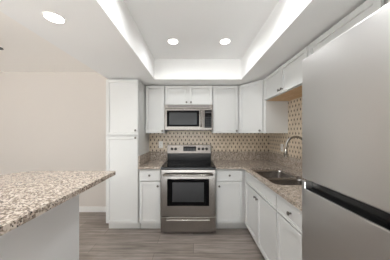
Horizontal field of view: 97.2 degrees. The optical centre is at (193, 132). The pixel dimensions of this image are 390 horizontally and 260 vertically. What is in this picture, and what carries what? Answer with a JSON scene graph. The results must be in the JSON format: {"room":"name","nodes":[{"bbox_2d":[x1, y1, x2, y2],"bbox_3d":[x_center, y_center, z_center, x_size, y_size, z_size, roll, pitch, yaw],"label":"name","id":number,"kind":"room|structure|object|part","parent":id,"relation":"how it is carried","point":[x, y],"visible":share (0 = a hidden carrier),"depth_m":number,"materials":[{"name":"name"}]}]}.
{"room":"kitchen","nodes":[
{"label":"kitchen","id":0,"kind":"room"},
{"bbox_2d":[0,11,95,71],"bbox_3d":[-1.485,-1.110,-0.290,5.830,0.080,6.820,0,0,0],"label":"ceiling","id":1,"kind":"structure","parent":0,"point":[24,50],"depth_m":2.34,"materials":[{"name":"white paint"}]},
{"bbox_2d":[0,72,106,205],"bbox_3d":[-1.485,0.158,3.070,5.830,2.455,0.100,0,0,0],"label":"wall","id":2,"kind":"structure","parent":0,"point":[50,121],"depth_m":3.02,"materials":[{"name":"grey paint"}]},
{"bbox_2d":[79,206,105,211],"bbox_3d":[-2.768,1.336,3.013,3.063,0.098,0.014,0,0,0],"label":"baseboard","id":3,"kind":"structure","parent":2,"relation":"attached to","point":[81,208],"depth_m":3.01,"materials":[{"name":"white paint"}]},
{"bbox_2d":[146,86,166,132],"bbox_3d":[-0.614,-0.376,2.859,0.308,0.759,0.317,0,0,0],"label":"upper cabinet","id":4,"kind":"object","parent":2,"relation":"attached to","point":[155,95],"visible":1,"depth_m":2.74,"materials":[{"name":"grey paint"}]},
{"bbox_2d":[150,151,166,159],"bbox_3d":[-0.604,0.398,3.010,0.294,0.149,0.020,0,0,0],"label":"backsplash","id":5,"kind":"structure","parent":2,"relation":"attached to","point":[154,155],"depth_m":3.00,"materials":[{"name":"stone"}]},
{"bbox_2d":[165,86,211,104],"bbox_3d":[-0.075,-0.600,2.859,0.756,0.310,0.317,0,0,0],"label":"upper cabinet","id":6,"kind":"object","parent":2,"relation":"attached to","point":[174,95],"visible":0.99,"depth_m":2.74,"materials":[{"name":"grey paint"}]},
{"bbox_3d":[-0.264,-0.601,2.740,0.369,0.297,0.019,0,0,0],"label":"door","id":7,"kind":"part","parent":6,"relation":"part of","materials":[{"name":"grey paint"}]},
{"bbox_3d":[0.114,-0.601,2.740,0.369,0.297,0.019,0,0,0],"label":"door","id":8,"kind":"part","parent":6,"relation":"part of","materials":[{"name":"grey paint"}]},
{"bbox_2d":[165,105,212,130],"bbox_3d":[-0.076,-0.242,2.820,0.755,0.403,0.376,0,0,0],"label":"microwave","id":9,"kind":"object","parent":2,"relation":"attached to","point":[177,117],"visible":1,"depth_m":2.68,"materials":[{"name":"grey metal"}]},
{"bbox_3d":[-0.152,-0.212,2.701,0.603,0.334,0.032,0,0,0],"label":"door","id":10,"kind":"part","parent":9,"relation":"part of","materials":[{"name":"silver metal"}]},
{"bbox_3d":[-0.076,-0.413,2.702,0.755,0.062,0.030,0,0,0],"label":"vent panel","id":11,"kind":"part","parent":9,"relation":"part of","materials":[{"name":"silver metal"}]},
{"bbox_3d":[0.118,-0.230,2.660,0.023,0.272,0.056,0,0,0],"label":"handle","id":12,"kind":"part","parent":9,"relation":"part of","materials":[{"name":"silver metal"}]},
{"bbox_3d":[0.227,-0.212,2.701,0.150,0.334,0.032,0,0,0],"label":"control panel","id":13,"kind":"part","parent":9,"relation":"part of","materials":[{"name":"silver metal"}]},
{"bbox_2d":[211,86,237,132],"bbox_3d":[0.511,-0.376,2.859,0.402,0.759,0.317,0,0,0],"label":"upper cabinet","id":14,"kind":"object","parent":2,"relation":"attached to","point":[224,98],"visible":1,"depth_m":2.74,"materials":[{"name":"grey paint"}]},
{"bbox_2d":[149,97,301,159],"bbox_3d":[0.279,0.021,1.944,2.100,0.929,2.151,0,0,0],"label":"tile backsplash","id":15,"kind":"structure","parent":2,"relation":"attached to","point":[271,142],"depth_m":3.01,"materials":[{"name":"beige tile"}]},
{"bbox_2d":[211,151,268,159],"bbox_3d":[0.821,0.398,3.010,1.016,0.149,0.020,0,0,0],"label":"backsplash","id":16,"kind":"structure","parent":2,"relation":"attached to","point":[215,155],"depth_m":3.00,"materials":[{"name":"stone"}]},
{"bbox_2d":[238,80,287,132],"bbox_3d":[1.024,-0.376,2.712,0.613,0.759,0.615,0,0,0],"label":"upper cabinet","id":17,"kind":"object","parent":2,"relation":"attached to","point":[256,114],"visible":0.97,"depth_m":2.46,"materials":[{"name":"grey paint"}]},
{"bbox_3d":[0.856,-0.376,2.574,0.019,0.746,0.386,0,0,-39],"label":"door","id":18,"kind":"part","parent":17,"relation":"part of","materials":[{"name":"grey paint"}]},
{"bbox_2d":[269,152,301,171],"bbox_3d":[1.320,0.398,1.933,0.020,0.149,2.131,0,0,0],"label":"backsplash","id":19,"kind":"structure","parent":2,"relation":"attached to","point":[291,162],"depth_m":2.40,"materials":[{"name":"stone"}]},
{"bbox_2d":[79,212,264,259],"bbox_3d":[-1.485,1.425,-0.290,5.830,0.080,6.820,0,0,0],"label":"floor","id":20,"kind":"structure","parent":0,"point":[97,241],"depth_m":2.18,"materials":[{"name":"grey wood"}]},
{"bbox_2d":[0,195,78,259],"bbox_3d":[-1.062,0.867,0.366,0.315,1.036,1.992,0,0,0],"label":"kitchen island","id":21,"kind":"object","parent":20,"relation":"on","point":[53,234],"visible":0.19,"depth_m":1.07,"materials":[{"name":"white paint"}]},
{"bbox_2d":[0,171,115,235],"bbox_3d":[-1.055,0.333,0.350,0.810,0.030,2.200,0,0,0],"label":"island countertop","id":22,"kind":"structure","parent":21,"relation":"on","point":[24,196],"depth_m":0.95,"materials":[{"name":"stone"}]},
{"bbox_2d":[106,79,148,227],"bbox_3d":[-1.002,0.315,2.696,0.454,2.140,0.642,0,0,0],"label":"pantry cabinet","id":23,"kind":"object","parent":20,"relation":"on","point":[127,139],"visible":0.99,"depth_m":2.42,"materials":[{"name":"grey paint"}]},
{"bbox_3d":[-1.002,-0.358,2.414,0.444,0.782,0.019,0,0,0],"label":"door","id":24,"kind":"part","parent":23,"relation":"part of","materials":[{"name":"grey paint"}]},
{"bbox_3d":[-1.002,0.654,2.414,0.444,1.214,0.019,0,0,0],"label":"door","id":25,"kind":"part","parent":23,"relation":"part of","materials":[{"name":"grey paint"}]},
{"bbox_2d":[139,169,160,227],"bbox_3d":[-0.614,0.944,2.696,0.308,0.883,0.642,0,0,0],"label":"base cabinet","id":26,"kind":"object","parent":20,"relation":"on","point":[149,179],"visible":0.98,"depth_m":2.42,"materials":[{"name":"grey paint"}]},
{"bbox_3d":[-0.611,0.594,2.414,0.288,0.145,0.019,0,0,0],"label":"drawer","id":27,"kind":"part","parent":26,"relation":"part of","materials":[{"name":"grey paint"}]},
{"bbox_3d":[-0.611,0.971,2.414,0.288,0.580,0.019,0,0,0],"label":"door","id":28,"kind":"part","parent":26,"relation":"part of","materials":[{"name":"grey paint"}]},
{"bbox_2d":[138,151,166,168],"bbox_3d":[-0.614,0.412,2.700,0.315,0.178,0.640,0,0,0],"label":"countertop","id":29,"kind":"structure","parent":26,"relation":"on","point":[151,159],"depth_m":2.75,"materials":[{"name":"stone"}]},
{"bbox_2d":[160,145,215,232],"bbox_3d":[-0.072,0.793,2.631,0.757,1.183,0.750,0,0,0],"label":"range","id":30,"kind":"object","parent":20,"relation":"on","point":[188,176],"visible":1,"depth_m":2.33,"materials":[{"name":"grey metal"}]},
{"bbox_3d":[-0.072,1.179,2.321,0.587,0.020,0.026,0,0,0],"label":"handle","id":31,"kind":"part","parent":30,"relation":"part of","materials":[{"name":"silver metal"}]},
{"bbox_3d":[-0.072,0.560,2.295,0.668,0.027,0.078,0,0,0],"label":"handle","id":32,"kind":"part","parent":30,"relation":"part of","materials":[{"name":"silver metal"}]},
{"bbox_2d":[160,160,215,168],"bbox_3d":[-0.072,0.478,2.640,0.757,0.025,0.621,0,0,0],"label":"cooktop","id":33,"kind":"object","parent":30,"relation":"in","point":[169,164],"depth_m":2.54,"materials":[{"name":"grey glass"}]},
{"bbox_3d":[-0.072,1.243,2.353,0.749,0.208,0.042,0,0,0],"label":"storage drawer","id":34,"kind":"part","parent":30,"relation":"part of","materials":[{"name":"silver metal"}]},
{"bbox_3d":[-0.072,0.815,2.353,0.749,0.636,0.042,0,0,0],"label":"oven door","id":35,"kind":"part","parent":30,"relation":"part of","materials":[{"name":"silver metal"}]},
{"bbox_3d":[-0.072,0.276,2.969,0.757,0.148,0.069,0,0,0],"label":"control panel","id":36,"kind":"part","parent":30,"relation":"part of","materials":[{"name":"silver metal"}]},
{"bbox_2d":[216,169,246,227],"bbox_3d":[0.820,0.944,2.696,1.009,0.883,0.642,0,0,0],"label":"base cabinet","id":37,"kind":"object","parent":20,"relation":"on","point":[230,183],"visible":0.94,"depth_m":2.42,"materials":[{"name":"grey paint"}]},
{"bbox_3d":[0.502,0.594,2.414,0.361,0.145,0.019,0,0,0],"label":"drawer","id":38,"kind":"part","parent":37,"relation":"part of","materials":[{"name":"grey paint"}]},
{"bbox_3d":[0.502,0.971,2.414,0.361,0.580,0.019,0,0,0],"label":"door","id":39,"kind":"part","parent":37,"relation":"part of","materials":[{"name":"grey paint"}]},
{"bbox_2d":[211,151,306,210],"bbox_3d":[0.822,0.412,1.944,1.016,0.178,2.152,0,0,0],"label":"countertop","id":40,"kind":"structure","parent":37,"relation":"on","point":[249,161],"depth_m":2.42,"materials":[{"name":"stone"}]},
{"bbox_2d":[253,170,302,184],"bbox_3d":[0.960,0.597,1.938,0.454,0.192,0.799,0,0,0],"label":"sink","id":41,"kind":"object","parent":40,"relation":"in","point":[279,177],"visible":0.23,"depth_m":2.08,"materials":[{"name":"silver metal"}]},
{"bbox_3d":[0.960,0.587,2.126,0.454,0.172,0.422,0,0,0],"label":"bowl","id":42,"kind":"part","parent":41,"relation":"part of","materials":[{"name":"silver metal"}]},
{"bbox_3d":[0.960,0.597,1.726,0.454,0.192,0.377,0,0,0],"label":"bowl","id":43,"kind":"part","parent":41,"relation":"part of","materials":[{"name":"silver metal"}]},
{"bbox_2d":[284,136,301,156],"bbox_3d":[1.145,0.250,1.879,0.268,0.440,0.133,0,0,0],"label":"faucet","id":44,"kind":"object","parent":40,"relation":"on","point":[292,137],"visible":0.4,"depth_m":1.90,"materials":[{"name":"silver metal"}]},
{"bbox_3d":[1.141,0.223,1.915,0.242,0.385,0.025,0,0,0],"label":"spout","id":45,"kind":"part","parent":44,"relation":"part of","materials":[{"name":"silver metal"}]},
{"bbox_2d":[245,171,277,259],"bbox_3d":[1.006,0.944,1.944,0.642,0.883,0.915,0,0,0],"label":"base cabinet","id":46,"kind":"object","parent":20,"relation":"on","point":[261,211],"visible":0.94,"depth_m":1.81,"materials":[{"name":"grey paint"}]},
{"bbox_3d":[0.725,0.971,2.161,0.019,0.580,0.434,0,0,0],"label":"door","id":47,"kind":"part","parent":46,"relation":"part of","materials":[{"name":"grey paint"}]},
{"bbox_3d":[0.725,0.971,1.716,0.019,0.580,0.441,0,0,0],"label":"door","id":48,"kind":"part","parent":46,"relation":"part of","materials":[{"name":"grey paint"}]},
{"bbox_2d":[277,194,301,259],"bbox_3d":[1.006,0.944,1.175,0.642,0.883,0.614,0,0,0],"label":"base cabinet","id":49,"kind":"object","parent":20,"relation":"on","point":[289,218],"visible":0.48,"depth_m":1.30,"materials":[{"name":"grey paint"}]},
{"bbox_3d":[0.725,0.594,1.257,0.019,0.145,0.436,0,0,0],"label":"drawer","id":50,"kind":"part","parent":49,"relation":"part of","materials":[{"name":"grey paint"}]},
{"bbox_2d":[302,2,389,259],"bbox_3d":[0.911,0.516,0.454,0.777,1.737,0.757,0,0,0],"label":"refrigerator","id":51,"kind":"object","parent":20,"relation":"on","point":[346,81],"visible":1,"depth_m":0.58,"materials":[{"name":"grey metal"}]},
{"bbox_3d":[0.558,0.781,0.454,0.070,1.108,0.757,0,0,0],"label":"door","id":52,"kind":"part","parent":51,"relation":"part of","materials":[{"name":"silver metal"}]},
{"bbox_3d":[0.560,0.247,0.454,0.062,0.039,0.713,0,0,0],"label":"pocket handle","id":53,"kind":"part","parent":51,"relation":"part of","materials":[{"name":"black plastic"}]},
{"bbox_2d":[0,0,366,86],"bbox_3d":[0.052,-0.921,0.985,2.555,0.298,4.070,0,0,0],"label":"ceiling","id":54,"kind":"structure","parent":0,"point":[117,39],"depth_m":1.57,"materials":[{"name":"white paint"}]},
{"bbox_2d":[42,11,65,23],"bbox_3d":[-0.932,-0.769,1.152,0.128,0.005,0.128,0,0,0],"label":"recessed light","id":55,"kind":"object","parent":54,"relation":"in","point":[53,17],"visible":1,"depth_m":1.15,"materials":[{"name":"white plastic"}]},
{"bbox_2d":[167,38,177,44],"bbox_3d":[-0.239,-1.062,2.000,0.128,0.005,0.128,0,0,0],"label":"recessed light","id":56,"kind":"object","parent":54,"relation":"in","point":[172,41],"visible":1,"depth_m":1.99,"materials":[{"name":"white plastic"}]},
{"bbox_2d":[220,38,230,44],"bbox_3d":[0.367,-1.062,2.000,0.128,0.005,0.128,0,0,0],"label":"recessed light","id":57,"kind":"object","parent":54,"relation":"in","point":[223,41],"visible":1,"depth_m":1.99,"materials":[{"name":"white plastic"}]},
{"bbox_3d":[1.380,0.157,-0.340,0.100,2.455,6.720,0,0,0],"label":"wall","id":58,"kind":"structure","parent":0,"visible":0},
{"bbox_2d":[264,46,308,100],"bbox_3d":[1.139,-0.600,1.940,0.377,0.310,0.919,0,0,0],"label":"upper cabinet","id":59,"kind":"object","parent":58,"relation":"attached to","point":[285,83],"visible":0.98,"depth_m":1.88,"materials":[{"name":"grey paint"}]},
{"bbox_3d":[0.990,-0.601,2.152,0.019,0.297,0.452,0,0,0],"label":"door","id":60,"kind":"part","parent":59,"relation":"part of","materials":[{"name":"grey paint"}]},
{"bbox_3d":[0.990,-0.601,1.702,0.019,0.297,0.433,0,0,0],"label":"door","id":61,"kind":"part","parent":59,"relation":"part of","materials":[{"name":"grey paint"}]},
{"bbox_2d":[309,0,386,55],"bbox_3d":[1.139,-0.376,1.183,0.377,0.759,0.579,0,0,0],"label":"upper cabinet","id":62,"kind":"object","parent":58,"relation":"attached to","point":[367,8],"visible":0.02,"depth_m":1.10,"materials":[{"name":"grey paint"}]}
]}

